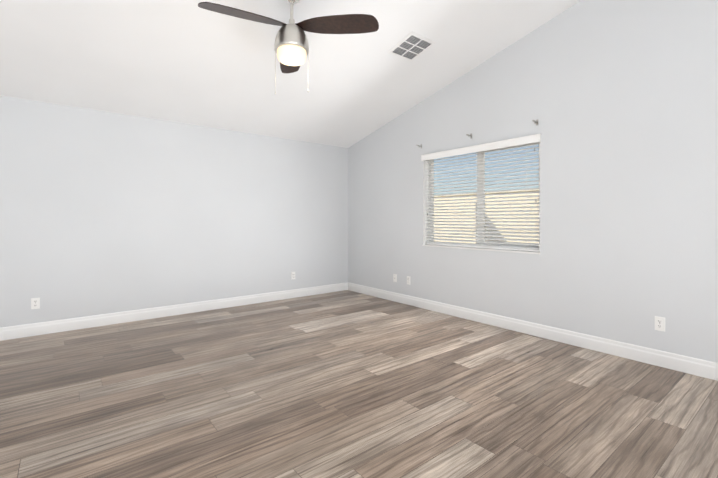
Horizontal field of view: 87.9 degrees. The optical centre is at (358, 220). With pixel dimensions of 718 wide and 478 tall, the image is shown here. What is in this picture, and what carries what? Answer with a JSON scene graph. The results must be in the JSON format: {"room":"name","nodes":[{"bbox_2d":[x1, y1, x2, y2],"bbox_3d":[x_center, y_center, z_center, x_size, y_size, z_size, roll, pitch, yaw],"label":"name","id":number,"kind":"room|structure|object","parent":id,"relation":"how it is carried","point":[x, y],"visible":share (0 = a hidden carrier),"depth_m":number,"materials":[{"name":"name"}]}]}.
{"room":"empty bedroom","nodes":[
{"label":"empty bedroom","id":0,"kind":"room"},
{"bbox_2d":[0,96,347,326],"bbox_3d":[-2.833,-0.052,4.471,7.000,2.505,0.200,0,0,-39],"label":"wall","id":1,"kind":"structure","parent":0,"point":[102,212],"depth_m":4.57,"materials":[{"name":"grey paint"}]},
{"bbox_2d":[31,298,39,308],"bbox_3d":[-3.388,0.866,3.898,0.070,0.115,0.008,0,0,-39],"label":"electrical outlet","id":2,"kind":"object","parent":1,"relation":"attached to","point":[35,303],"visible":1,"depth_m":3.90,"materials":[{"name":"white plastic"}]},
{"bbox_2d":[0,282,347,340],"bbox_3d":[-2.766,1.135,4.389,6.600,0.130,0.015,0,0,-39],"label":"baseboard","id":3,"kind":"structure","parent":1,"relation":"attached to","point":[31,329],"depth_m":4.56,"materials":[{"name":"white wood"}]},
{"bbox_2d":[0,0,580,147],"bbox_3d":[-0.151,-2.287,1.096,7.000,2.168,8.814,0,0,-39],"label":"ceiling","id":4,"kind":"structure","parent":0,"point":[191,62],"depth_m":3.71,"materials":[{"name":"white paint"}]},
{"bbox_2d":[198,0,378,93],"bbox_3d":[-0.653,-1.428,2.889,1.150,0.840,1.270,0,0,-39],"label":"fan","id":5,"kind":"object","parent":4,"relation":"hanging from","point":[291,47],"visible":1,"depth_m":2.85,"materials":[{"name":"brown wood"}]},
{"bbox_2d":[387,31,435,61],"bbox_3d":[0.550,-1.812,3.894,0.364,0.089,0.356,0,0,-39],"label":"ceiling vent","id":6,"kind":"object","parent":4,"relation":"in","point":[411,46],"visible":1,"depth_m":3.88,"materials":[{"name":"white metal"}]},
{"bbox_2d":[0,290,717,477],"bbox_3d":[-0.151,1.266,1.103,7.000,0.120,8.814,0,0,-39],"label":"floor","id":7,"kind":"structure","parent":0,"point":[346,384],"depth_m":2.48,"materials":[{"name":"laminate"}]},
{"bbox_2d":[348,0,717,362],"bbox_3d":[2.510,-1.004,3.216,0.200,4.412,8.414,0,0,-39],"label":"wall","id":8,"kind":"structure","parent":0,"point":[618,99],"depth_m":3.49,"materials":[{"name":"grey paint"}]},
{"bbox_2d":[393,274,396,281],"bbox_3d":[0.531,0.853,5.532,0.016,0.115,0.070,0,0,-39],"label":"outlet","id":9,"kind":"object","parent":8,"relation":"attached to","point":[394,277],"visible":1,"depth_m":5.53,"materials":[{"name":"white plastic"}]},
{"bbox_2d":[422,142,539,253],"bbox_3d":[1.441,-0.277,4.530,0.187,1.246,1.608,0,0,-39],"label":"window","id":10,"kind":"structure","parent":8,"relation":"in","point":[425,205],"depth_m":4.56,"materials":[{"name":"white plastic"}]},
{"bbox_2d":[421,134,540,251],"bbox_3d":[1.400,-0.287,4.498,0.114,1.222,1.632,0,0,-39],"label":"window blinds","id":11,"kind":"object","parent":10,"relation":"attached to","point":[495,145],"visible":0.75,"depth_m":4.39,"materials":[{"name":"white plastic"}]},
{"bbox_2d":[348,282,717,380],"bbox_3d":[2.425,1.137,3.153,0.015,0.130,8.414,0,0,-39],"label":"baseboard","id":12,"kind":"structure","parent":8,"relation":"attached to","point":[690,365],"depth_m":3.63,"materials":[{"name":"white wood"}]},
{"bbox_2d":[655,316,664,331],"bbox_3d":[2.489,0.853,3.079,0.008,0.115,0.070,0,0,-39],"label":"electrical outlet","id":13,"kind":"object","parent":8,"relation":"attached to","point":[659,323],"visible":1,"depth_m":3.08,"materials":[{"name":"white plastic"}]},
{"bbox_3d":[2.638,1.282,5.869,3.300,0.130,22.000,0,0,-39],"label":"ground","id":14,"kind":"structure","parent":0,"visible":0},
{"bbox_2d":[434,189,538,243],"bbox_3d":[3.851,0.281,6.832,0.240,1.830,22.000,0,0,-39],"label":"fence","id":15,"kind":"object","parent":14,"relation":"on","point":[535,190],"depth_m":7.93,"materials":[{"name":"paint"}]}
]}

